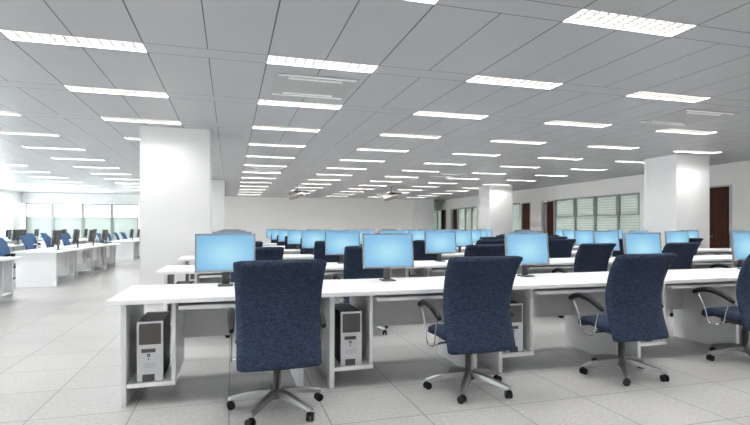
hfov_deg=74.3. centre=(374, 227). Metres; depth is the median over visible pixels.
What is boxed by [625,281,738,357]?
computer desk
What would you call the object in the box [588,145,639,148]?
ceiling light
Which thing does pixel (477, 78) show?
ceiling light
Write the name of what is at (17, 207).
wall
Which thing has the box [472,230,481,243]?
monitor
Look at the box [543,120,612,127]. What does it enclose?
ceiling light
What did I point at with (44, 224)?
window
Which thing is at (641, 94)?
ceiling light
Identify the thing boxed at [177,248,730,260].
countertop
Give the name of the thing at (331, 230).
monitor
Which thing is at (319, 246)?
office chair
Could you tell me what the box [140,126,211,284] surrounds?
wall pillar
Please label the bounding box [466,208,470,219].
blind
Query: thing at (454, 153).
ceiling light
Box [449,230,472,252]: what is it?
monitor
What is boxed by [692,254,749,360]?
office chair
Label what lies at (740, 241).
monitor
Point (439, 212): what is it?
blind
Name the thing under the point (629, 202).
blind
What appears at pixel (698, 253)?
computer desk
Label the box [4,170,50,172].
ceiling light
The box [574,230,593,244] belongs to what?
monitor
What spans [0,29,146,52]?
ceiling light
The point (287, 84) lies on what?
ceiling vent
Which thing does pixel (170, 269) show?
countertop
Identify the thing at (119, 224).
window
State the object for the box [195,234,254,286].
monitor
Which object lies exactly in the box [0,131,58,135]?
ceiling light
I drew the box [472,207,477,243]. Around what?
window
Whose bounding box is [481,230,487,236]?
monitor
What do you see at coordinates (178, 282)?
computer tower
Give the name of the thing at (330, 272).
keyboard tray
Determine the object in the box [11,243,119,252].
countertop
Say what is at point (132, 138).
ceiling light
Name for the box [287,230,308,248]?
monitor
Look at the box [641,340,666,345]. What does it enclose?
shelf
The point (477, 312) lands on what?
office chair
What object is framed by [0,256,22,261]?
countertop
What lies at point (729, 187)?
wall
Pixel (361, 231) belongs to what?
monitor
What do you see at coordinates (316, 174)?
ceiling light
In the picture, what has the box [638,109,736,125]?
ceiling vent
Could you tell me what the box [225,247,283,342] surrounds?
office chair
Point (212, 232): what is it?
monitor
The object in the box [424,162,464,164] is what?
ceiling light
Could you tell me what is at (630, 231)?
monitor
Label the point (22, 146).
ceiling light
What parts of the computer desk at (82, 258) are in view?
panel, modesty panel, divider panel, panel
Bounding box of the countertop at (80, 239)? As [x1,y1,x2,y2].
[38,238,98,241]
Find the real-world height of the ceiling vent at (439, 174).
0.020 m
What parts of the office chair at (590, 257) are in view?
backrest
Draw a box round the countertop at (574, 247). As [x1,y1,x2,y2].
[284,246,578,252]
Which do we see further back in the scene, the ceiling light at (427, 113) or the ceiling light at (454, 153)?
the ceiling light at (454, 153)
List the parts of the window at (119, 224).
pane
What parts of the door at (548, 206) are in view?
pane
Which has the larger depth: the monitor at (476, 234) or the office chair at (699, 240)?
the monitor at (476, 234)
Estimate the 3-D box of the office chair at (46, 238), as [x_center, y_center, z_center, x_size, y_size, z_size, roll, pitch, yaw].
[-8.895,0.718,13.832,0.694,1.038,0.688,0,0,-17]
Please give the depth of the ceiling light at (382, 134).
9.65 m
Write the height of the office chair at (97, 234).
1.038 m
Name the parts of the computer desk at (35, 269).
panel, modesty panel, divider panel, panel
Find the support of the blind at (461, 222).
attached to the window at (461, 211)
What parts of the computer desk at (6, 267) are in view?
divider panel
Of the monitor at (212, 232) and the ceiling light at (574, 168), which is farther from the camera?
the ceiling light at (574, 168)
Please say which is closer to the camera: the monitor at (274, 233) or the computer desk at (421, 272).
the computer desk at (421, 272)
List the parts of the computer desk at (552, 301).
panel, divider panel, modesty panel, panel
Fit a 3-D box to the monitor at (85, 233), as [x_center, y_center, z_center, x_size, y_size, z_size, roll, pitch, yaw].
[-12.557,0.266,21.498,0.130,0.441,0.490,0,0,-16]
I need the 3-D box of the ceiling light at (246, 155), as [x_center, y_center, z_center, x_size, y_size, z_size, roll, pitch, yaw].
[-2.629,-1.830,12.488,1.200,0.069,0.270,0,0,-16]
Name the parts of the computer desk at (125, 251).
divider panel, panel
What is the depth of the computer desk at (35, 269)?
10.41 m
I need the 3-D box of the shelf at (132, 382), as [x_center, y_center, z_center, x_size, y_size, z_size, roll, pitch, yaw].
[-1.670,1.101,3.815,0.316,0.028,0.710,0,0,-16]
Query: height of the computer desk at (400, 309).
0.714 m
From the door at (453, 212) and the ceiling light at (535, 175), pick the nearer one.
the ceiling light at (535, 175)
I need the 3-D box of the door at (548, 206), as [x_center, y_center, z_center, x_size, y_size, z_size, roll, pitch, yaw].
[7.576,0.022,21.473,0.221,2.440,0.900,0,0,-16]
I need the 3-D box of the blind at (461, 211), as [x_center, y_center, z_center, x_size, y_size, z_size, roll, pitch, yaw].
[5.185,-0.812,29.536,0.015,0.668,0.760,0,0,-16]
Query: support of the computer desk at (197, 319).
on the floor
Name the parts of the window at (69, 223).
pane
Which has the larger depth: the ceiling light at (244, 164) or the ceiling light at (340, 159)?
the ceiling light at (244, 164)
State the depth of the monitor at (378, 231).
9.51 m
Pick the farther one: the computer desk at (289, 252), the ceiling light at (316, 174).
the ceiling light at (316, 174)
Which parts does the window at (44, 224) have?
pane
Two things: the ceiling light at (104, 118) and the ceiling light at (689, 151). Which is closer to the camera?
the ceiling light at (104, 118)
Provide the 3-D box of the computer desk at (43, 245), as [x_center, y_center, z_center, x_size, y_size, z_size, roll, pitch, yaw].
[-11.966,0.879,18.670,0.770,0.714,1.260,0,0,-16]
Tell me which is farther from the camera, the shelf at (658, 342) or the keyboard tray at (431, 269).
the keyboard tray at (431, 269)
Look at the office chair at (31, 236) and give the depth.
18.69 m
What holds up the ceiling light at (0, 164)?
attached to the ceiling
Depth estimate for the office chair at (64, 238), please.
15.16 m
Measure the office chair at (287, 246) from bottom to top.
1.038 m
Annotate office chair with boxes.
[0,237,15,279]
[19,236,33,249]
[25,233,40,248]
[41,235,53,247]
[61,234,70,245]
[96,233,111,242]
[120,232,126,239]
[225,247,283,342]
[226,259,326,424]
[255,241,262,246]
[277,235,284,245]
[285,236,299,248]
[300,238,312,253]
[314,241,344,301]
[333,246,387,334]
[409,240,441,274]
[417,256,522,403]
[464,244,504,256]
[476,239,503,244]
[479,237,502,239]
[548,236,567,239]
[548,239,575,257]
[551,243,616,317]
[568,253,677,385]
[612,239,623,256]
[662,242,700,316]
[689,238,702,254]
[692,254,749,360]
[710,260,741,267]
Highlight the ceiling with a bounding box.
[0,0,749,200]
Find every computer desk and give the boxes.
[0,260,12,301]
[12,246,24,271]
[15,251,73,287]
[41,242,73,247]
[74,249,90,279]
[91,246,104,273]
[105,245,115,269]
[112,241,138,260]
[121,301,302,407]
[164,273,229,330]
[183,261,188,280]
[283,252,299,259]
[316,293,476,387]
[323,269,390,279]
[391,268,445,277]
[441,256,463,259]
[477,286,617,372]
[516,265,573,273]
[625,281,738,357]
[691,261,732,268]
[697,252,730,254]
[733,261,737,267]
[739,325,749,343]
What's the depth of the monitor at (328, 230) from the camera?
16.22 m
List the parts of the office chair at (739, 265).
backrest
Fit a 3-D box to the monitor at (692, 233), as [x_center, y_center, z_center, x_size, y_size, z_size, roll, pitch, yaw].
[7.360,0.272,11.581,0.490,0.441,0.130,0,0,-16]
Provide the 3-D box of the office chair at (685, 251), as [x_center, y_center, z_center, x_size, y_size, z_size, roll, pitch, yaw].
[4.269,0.722,7.236,0.688,1.038,0.694,0,0,-14]
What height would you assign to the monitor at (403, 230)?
0.441 m
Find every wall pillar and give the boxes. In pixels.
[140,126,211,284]
[212,180,224,231]
[479,185,511,236]
[644,154,709,248]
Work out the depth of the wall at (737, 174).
17.82 m
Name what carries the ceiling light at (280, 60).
attached to the ceiling
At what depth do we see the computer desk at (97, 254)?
14.13 m
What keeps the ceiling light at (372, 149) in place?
attached to the ceiling
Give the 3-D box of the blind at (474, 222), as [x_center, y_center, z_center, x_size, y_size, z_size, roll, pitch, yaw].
[5.658,0.359,27.929,0.015,1.655,0.646,0,0,-16]
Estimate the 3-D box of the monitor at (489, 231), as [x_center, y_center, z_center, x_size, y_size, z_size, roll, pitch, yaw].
[3.990,0.271,17.879,0.490,0.441,0.130,0,0,-16]
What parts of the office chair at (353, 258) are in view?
backrest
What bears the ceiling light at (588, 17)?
attached to the ceiling
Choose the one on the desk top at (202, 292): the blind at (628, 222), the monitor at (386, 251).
the monitor at (386, 251)
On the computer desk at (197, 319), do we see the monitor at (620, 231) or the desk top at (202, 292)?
the desk top at (202, 292)
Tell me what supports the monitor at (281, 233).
on the countertop
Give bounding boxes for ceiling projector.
[288,184,307,199]
[382,186,400,201]
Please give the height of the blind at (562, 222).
1.655 m
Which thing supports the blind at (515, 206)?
attached to the window at (515, 206)
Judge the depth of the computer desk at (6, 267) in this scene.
8.34 m
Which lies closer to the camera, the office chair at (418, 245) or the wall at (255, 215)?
the office chair at (418, 245)
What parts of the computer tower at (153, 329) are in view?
foot plate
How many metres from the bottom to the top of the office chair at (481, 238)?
1.038 m
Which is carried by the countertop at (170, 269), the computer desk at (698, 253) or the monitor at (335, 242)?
the monitor at (335, 242)
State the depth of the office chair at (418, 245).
8.42 m
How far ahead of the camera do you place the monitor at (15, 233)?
14.48 m
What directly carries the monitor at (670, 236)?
on the countertop at (170, 269)
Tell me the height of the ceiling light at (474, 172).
0.069 m
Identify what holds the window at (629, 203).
in the wall at (737, 174)
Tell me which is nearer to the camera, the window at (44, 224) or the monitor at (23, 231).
the monitor at (23, 231)
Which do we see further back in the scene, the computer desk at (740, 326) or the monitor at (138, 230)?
the monitor at (138, 230)
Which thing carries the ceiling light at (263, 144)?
attached to the ceiling
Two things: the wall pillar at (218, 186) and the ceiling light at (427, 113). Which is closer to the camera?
the ceiling light at (427, 113)
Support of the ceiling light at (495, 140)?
attached to the ceiling
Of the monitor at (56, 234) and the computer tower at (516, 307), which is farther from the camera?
the monitor at (56, 234)
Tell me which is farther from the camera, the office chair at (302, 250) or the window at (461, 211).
the window at (461, 211)
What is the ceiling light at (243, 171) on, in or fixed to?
attached to the ceiling
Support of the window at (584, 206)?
in the wall at (737, 174)
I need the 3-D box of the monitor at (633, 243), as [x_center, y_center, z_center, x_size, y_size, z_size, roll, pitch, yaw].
[2.925,0.270,5.432,0.490,0.441,0.130,0,0,-16]
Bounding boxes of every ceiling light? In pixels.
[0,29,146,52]
[0,111,20,115]
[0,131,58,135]
[0,164,27,165]
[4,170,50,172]
[22,146,84,149]
[50,157,104,160]
[64,85,168,97]
[73,166,119,168]
[91,173,130,174]
[101,117,181,124]
[125,137,139,139]
[243,171,278,172]
[244,164,286,166]
[246,155,294,157]
[249,143,305,146]
[252,125,320,131]
[258,99,342,109]
[267,55,377,72]
[316,174,350,175]
[328,167,365,169]
[340,159,383,161]
[357,148,408,151]
[381,133,440,138]
[403,170,438,171]
[406,0,438,3]
[413,111,487,118]
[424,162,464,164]
[454,153,499,155]
[466,75,562,88]
[474,172,506,173]
[490,139,545,143]
[500,165,537,167]
[535,175,564,175]
[539,157,583,159]
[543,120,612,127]
[562,9,696,36]
[573,168,605,170]
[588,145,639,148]
[614,160,643,162]
[627,91,709,102]
[658,128,715,134]
[672,150,719,153]
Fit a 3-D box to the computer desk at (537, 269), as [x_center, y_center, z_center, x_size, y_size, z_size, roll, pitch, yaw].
[2.317,0.884,7.396,1.260,0.714,0.770,0,0,-16]
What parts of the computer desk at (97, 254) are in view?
panel, modesty panel, divider panel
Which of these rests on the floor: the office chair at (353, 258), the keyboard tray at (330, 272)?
the office chair at (353, 258)
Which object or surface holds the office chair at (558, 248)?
on the floor
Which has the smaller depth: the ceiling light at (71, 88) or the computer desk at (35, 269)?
the ceiling light at (71, 88)
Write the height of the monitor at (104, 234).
0.441 m
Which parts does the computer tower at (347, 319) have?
foot plate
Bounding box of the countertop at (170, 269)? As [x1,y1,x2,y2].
[156,255,737,274]
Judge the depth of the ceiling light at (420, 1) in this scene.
3.94 m
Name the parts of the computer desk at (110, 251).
panel, modesty panel, divider panel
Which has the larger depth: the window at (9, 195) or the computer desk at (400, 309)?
the window at (9, 195)
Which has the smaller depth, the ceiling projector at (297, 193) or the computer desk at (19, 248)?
the computer desk at (19, 248)
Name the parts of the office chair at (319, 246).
backrest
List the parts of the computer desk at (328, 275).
modesty panel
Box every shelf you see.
[57,274,72,276]
[127,357,183,388]
[334,357,372,371]
[502,349,533,357]
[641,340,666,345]
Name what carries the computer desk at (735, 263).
on the floor
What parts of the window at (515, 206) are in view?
frame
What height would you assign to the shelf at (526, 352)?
0.028 m
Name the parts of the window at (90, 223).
pane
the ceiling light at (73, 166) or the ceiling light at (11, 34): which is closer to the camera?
the ceiling light at (11, 34)
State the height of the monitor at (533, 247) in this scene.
0.441 m
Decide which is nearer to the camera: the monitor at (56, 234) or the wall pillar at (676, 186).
the monitor at (56, 234)
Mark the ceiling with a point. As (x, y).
(209, 57)
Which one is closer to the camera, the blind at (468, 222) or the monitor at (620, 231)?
the monitor at (620, 231)
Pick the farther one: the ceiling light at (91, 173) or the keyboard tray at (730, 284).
the ceiling light at (91, 173)
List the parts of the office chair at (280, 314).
armrest, leg, leg, backrest, leg, leg, armrest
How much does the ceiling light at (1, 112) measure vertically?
0.069 m
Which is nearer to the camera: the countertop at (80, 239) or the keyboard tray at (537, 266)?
the keyboard tray at (537, 266)
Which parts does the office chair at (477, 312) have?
armrest, seat, leg, leg, leg, backrest, leg, leg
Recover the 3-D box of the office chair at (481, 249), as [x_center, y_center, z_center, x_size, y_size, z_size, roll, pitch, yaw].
[1.332,0.721,6.375,0.688,1.038,0.694,0,0,-13]
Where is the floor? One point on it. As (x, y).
(60, 345)
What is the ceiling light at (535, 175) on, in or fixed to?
attached to the ceiling
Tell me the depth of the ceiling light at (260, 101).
7.22 m
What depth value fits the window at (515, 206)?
23.96 m
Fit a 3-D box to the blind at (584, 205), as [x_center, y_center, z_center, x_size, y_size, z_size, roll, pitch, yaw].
[8.183,-0.811,19.264,0.015,0.668,0.920,0,0,-16]
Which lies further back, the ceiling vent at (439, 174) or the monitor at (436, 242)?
the ceiling vent at (439, 174)
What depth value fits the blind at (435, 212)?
33.32 m
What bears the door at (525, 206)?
in the wall at (737, 174)
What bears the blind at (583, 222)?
attached to the window at (584, 206)
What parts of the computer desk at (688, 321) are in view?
panel, divider panel, modesty panel, panel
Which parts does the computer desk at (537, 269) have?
divider panel, modesty panel, panel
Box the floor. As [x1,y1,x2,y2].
[0,258,749,424]
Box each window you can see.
[0,193,10,228]
[25,203,52,237]
[53,204,82,238]
[83,204,111,242]
[112,204,138,240]
[434,210,436,229]
[437,210,440,229]
[458,208,464,229]
[465,207,471,229]
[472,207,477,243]
[512,203,519,232]
[555,198,574,229]
[575,196,594,230]
[595,194,617,230]
[618,192,639,232]
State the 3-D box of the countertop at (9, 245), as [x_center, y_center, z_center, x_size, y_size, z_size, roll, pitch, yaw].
[-10.103,0.505,12.440,0.925,0.036,5.805,0,0,-16]
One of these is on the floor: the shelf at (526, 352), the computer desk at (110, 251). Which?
the computer desk at (110, 251)
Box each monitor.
[5,229,11,239]
[11,230,20,244]
[21,229,26,235]
[34,229,38,238]
[50,230,61,249]
[72,230,79,247]
[83,229,87,238]
[88,230,95,245]
[101,229,107,243]
[129,229,133,240]
[136,229,139,239]
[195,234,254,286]
[212,232,251,233]
[266,229,279,237]
[271,229,286,239]
[278,230,286,241]
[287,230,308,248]
[301,231,327,254]
[317,229,331,231]
[325,231,359,263]
[331,230,347,231]
[350,230,369,245]
[362,233,413,280]
[378,231,402,232]
[402,229,415,232]
[409,230,427,240]
[424,231,456,261]
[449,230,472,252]
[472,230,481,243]
[479,229,491,236]
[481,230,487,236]
[504,233,549,276]
[513,231,541,232]
[555,230,562,235]
[562,230,573,238]
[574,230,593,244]
[593,231,619,257]
[608,230,622,238]
[622,233,661,253]
[629,230,647,232]
[664,231,688,243]
[681,230,698,237]
[730,232,749,268]
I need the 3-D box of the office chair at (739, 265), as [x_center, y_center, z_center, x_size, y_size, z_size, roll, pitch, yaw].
[5.679,0.722,7.679,0.688,1.038,0.694,0,0,-19]
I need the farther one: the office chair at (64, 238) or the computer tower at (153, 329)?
the office chair at (64, 238)
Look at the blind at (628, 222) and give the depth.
17.16 m
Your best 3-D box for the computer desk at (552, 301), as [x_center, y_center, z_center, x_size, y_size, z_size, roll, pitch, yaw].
[1.564,0.883,4.748,1.260,0.714,0.770,0,0,-16]
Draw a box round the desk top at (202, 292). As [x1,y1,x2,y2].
[106,268,739,305]
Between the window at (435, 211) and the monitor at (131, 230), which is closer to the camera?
the monitor at (131, 230)
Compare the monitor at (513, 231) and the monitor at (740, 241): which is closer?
the monitor at (740, 241)
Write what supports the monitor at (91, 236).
on the countertop at (68, 248)
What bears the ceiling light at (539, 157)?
attached to the ceiling
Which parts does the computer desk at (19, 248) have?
panel, modesty panel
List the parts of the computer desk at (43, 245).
panel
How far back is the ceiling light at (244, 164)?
14.27 m
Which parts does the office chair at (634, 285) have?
armrest, seat, leg, leg, leg, leg, backrest, leg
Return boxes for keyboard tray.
[176,301,235,309]
[197,273,229,277]
[324,270,342,274]
[373,293,442,301]
[430,268,445,271]
[528,265,573,268]
[533,286,605,294]
[666,281,736,288]
[692,261,731,264]
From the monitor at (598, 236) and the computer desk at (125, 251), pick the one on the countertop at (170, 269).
the monitor at (598, 236)
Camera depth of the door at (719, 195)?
13.93 m
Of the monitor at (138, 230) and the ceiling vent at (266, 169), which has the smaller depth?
the ceiling vent at (266, 169)
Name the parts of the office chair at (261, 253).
backrest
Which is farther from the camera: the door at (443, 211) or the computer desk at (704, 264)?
the door at (443, 211)
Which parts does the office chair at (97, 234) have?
backrest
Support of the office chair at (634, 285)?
on the floor
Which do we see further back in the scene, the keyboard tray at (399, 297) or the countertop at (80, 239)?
the countertop at (80, 239)
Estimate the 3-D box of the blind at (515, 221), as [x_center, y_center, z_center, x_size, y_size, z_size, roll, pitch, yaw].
[6.832,0.360,23.907,0.015,1.655,0.726,0,0,-16]
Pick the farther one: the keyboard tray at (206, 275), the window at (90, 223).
the window at (90, 223)
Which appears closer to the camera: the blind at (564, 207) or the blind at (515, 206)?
the blind at (564, 207)
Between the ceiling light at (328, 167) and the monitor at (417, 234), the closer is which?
the monitor at (417, 234)
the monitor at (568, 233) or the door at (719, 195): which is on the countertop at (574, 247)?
the monitor at (568, 233)
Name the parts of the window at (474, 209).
frame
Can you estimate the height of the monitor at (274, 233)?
0.441 m
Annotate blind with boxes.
[434,211,436,220]
[438,211,440,220]
[459,209,463,219]
[459,220,464,229]
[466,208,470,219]
[466,220,470,229]
[472,220,476,243]
[473,208,476,219]
[512,218,519,232]
[513,204,518,217]
[556,216,573,229]
[557,200,572,216]
[577,198,592,215]
[577,216,593,229]
[597,196,615,214]
[597,215,616,230]
[620,214,638,232]
[621,194,637,213]
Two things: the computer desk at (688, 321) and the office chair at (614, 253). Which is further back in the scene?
the office chair at (614, 253)
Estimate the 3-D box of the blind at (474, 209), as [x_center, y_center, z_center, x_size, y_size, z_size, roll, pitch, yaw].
[5.650,-0.812,27.942,0.015,0.668,0.540,0,0,-16]
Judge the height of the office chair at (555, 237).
1.038 m
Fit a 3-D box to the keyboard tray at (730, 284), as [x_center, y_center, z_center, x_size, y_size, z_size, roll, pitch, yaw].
[3.167,0.558,5.050,0.869,0.046,0.450,0,0,-16]
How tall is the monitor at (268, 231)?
0.441 m
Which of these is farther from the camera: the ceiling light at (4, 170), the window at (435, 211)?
the window at (435, 211)
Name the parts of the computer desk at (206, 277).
panel, divider panel, modesty panel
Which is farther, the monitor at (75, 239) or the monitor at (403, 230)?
the monitor at (403, 230)
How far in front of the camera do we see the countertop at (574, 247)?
11.26 m
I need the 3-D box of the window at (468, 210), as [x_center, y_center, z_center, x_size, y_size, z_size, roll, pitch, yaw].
[5.482,0.022,28.685,0.160,2.440,0.800,0,0,-16]
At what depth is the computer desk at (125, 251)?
18.77 m
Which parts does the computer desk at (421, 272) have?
panel, divider panel, modesty panel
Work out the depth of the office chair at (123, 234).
23.48 m
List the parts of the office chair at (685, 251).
backrest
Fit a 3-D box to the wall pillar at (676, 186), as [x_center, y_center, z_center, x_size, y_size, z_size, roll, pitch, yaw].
[7.673,-0.276,12.615,1.040,3.037,0.980,0,0,-16]
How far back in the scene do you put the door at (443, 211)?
32.06 m
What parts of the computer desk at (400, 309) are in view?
panel, divider panel, modesty panel, panel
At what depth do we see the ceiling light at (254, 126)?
8.98 m
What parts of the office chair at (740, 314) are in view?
armrest, seat, leg, leg, backrest, leg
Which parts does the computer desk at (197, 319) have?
panel, divider panel, modesty panel, panel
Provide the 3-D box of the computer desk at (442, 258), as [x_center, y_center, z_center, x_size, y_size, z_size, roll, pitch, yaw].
[1.665,0.883,9.632,1.260,0.714,0.770,0,0,-16]
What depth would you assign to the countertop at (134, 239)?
19.28 m
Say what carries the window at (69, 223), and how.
in the wall at (255, 215)
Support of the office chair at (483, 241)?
on the floor
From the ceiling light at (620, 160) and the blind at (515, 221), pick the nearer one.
the ceiling light at (620, 160)
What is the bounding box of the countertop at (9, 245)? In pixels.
[8,244,36,246]
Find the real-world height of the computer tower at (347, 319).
0.425 m
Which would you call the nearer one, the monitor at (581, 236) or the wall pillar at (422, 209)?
the monitor at (581, 236)
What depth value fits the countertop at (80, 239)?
20.92 m
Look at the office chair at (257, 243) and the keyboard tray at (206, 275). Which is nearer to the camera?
the keyboard tray at (206, 275)
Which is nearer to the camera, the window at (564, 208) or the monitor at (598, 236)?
the monitor at (598, 236)
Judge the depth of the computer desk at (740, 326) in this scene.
5.19 m
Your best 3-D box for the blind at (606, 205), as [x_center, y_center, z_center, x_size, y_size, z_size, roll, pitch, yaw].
[8.504,-0.811,18.165,0.015,0.668,0.950,0,0,-16]
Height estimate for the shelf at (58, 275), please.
0.028 m
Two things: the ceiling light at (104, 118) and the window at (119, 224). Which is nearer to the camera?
the ceiling light at (104, 118)
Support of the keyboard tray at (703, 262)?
on the computer desk at (704, 264)
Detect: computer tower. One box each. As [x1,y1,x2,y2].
[137,311,169,381]
[176,281,191,283]
[190,274,193,283]
[334,303,361,365]
[503,300,522,352]
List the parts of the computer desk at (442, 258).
divider panel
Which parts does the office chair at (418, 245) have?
backrest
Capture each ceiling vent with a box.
[249,167,283,171]
[270,72,359,99]
[430,173,466,176]
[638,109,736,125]
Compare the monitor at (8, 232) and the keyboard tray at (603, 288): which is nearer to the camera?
the keyboard tray at (603, 288)
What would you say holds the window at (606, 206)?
in the wall at (737, 174)
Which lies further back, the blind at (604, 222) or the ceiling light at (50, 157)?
the blind at (604, 222)
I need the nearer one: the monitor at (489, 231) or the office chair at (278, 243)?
the office chair at (278, 243)
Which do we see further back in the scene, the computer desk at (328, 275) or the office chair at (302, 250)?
the office chair at (302, 250)
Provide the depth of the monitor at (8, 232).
19.36 m
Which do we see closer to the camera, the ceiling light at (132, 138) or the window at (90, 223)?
the ceiling light at (132, 138)
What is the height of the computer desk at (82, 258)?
0.714 m
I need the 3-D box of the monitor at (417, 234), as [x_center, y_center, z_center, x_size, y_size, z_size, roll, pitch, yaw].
[1.062,0.270,12.170,0.490,0.441,0.130,0,0,-16]
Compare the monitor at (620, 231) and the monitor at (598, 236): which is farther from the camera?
the monitor at (620, 231)
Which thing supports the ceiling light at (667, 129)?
attached to the ceiling
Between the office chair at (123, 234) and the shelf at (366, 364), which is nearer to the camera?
the shelf at (366, 364)
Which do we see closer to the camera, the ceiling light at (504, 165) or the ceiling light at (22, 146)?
the ceiling light at (22, 146)
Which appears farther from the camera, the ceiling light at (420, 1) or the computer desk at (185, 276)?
the computer desk at (185, 276)
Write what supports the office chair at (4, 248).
on the floor
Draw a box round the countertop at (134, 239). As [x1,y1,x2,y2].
[110,238,139,241]
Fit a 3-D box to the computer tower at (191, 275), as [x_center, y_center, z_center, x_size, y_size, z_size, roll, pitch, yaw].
[-2.959,0.874,8.186,0.172,0.425,0.446,0,0,-16]
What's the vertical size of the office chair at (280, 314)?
1.038 m
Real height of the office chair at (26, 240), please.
1.038 m
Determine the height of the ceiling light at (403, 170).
0.069 m
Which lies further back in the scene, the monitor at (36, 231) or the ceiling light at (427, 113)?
the monitor at (36, 231)
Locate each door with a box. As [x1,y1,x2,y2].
[441,209,445,229]
[450,208,457,228]
[521,202,530,229]
[541,200,554,234]
[710,184,731,247]
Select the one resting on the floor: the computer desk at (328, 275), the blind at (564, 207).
the computer desk at (328, 275)
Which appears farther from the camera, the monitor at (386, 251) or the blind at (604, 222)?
the blind at (604, 222)
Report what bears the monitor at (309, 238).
on the countertop at (285, 256)
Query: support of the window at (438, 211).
in the wall at (737, 174)
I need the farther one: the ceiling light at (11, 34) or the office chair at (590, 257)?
the office chair at (590, 257)
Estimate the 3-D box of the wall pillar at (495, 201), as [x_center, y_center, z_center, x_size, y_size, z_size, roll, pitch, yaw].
[5.190,-0.277,21.334,1.080,3.037,0.950,0,0,-16]
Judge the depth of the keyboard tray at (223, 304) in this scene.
3.56 m
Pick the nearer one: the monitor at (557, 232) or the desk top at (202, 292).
the desk top at (202, 292)
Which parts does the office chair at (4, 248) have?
backrest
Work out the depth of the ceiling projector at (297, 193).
20.06 m
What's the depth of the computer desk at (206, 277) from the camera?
5.87 m
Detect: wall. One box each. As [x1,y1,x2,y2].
[0,189,37,229]
[22,193,411,240]
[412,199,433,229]
[434,160,749,230]
[729,187,730,229]
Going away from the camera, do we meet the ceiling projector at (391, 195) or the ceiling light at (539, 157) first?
the ceiling light at (539, 157)

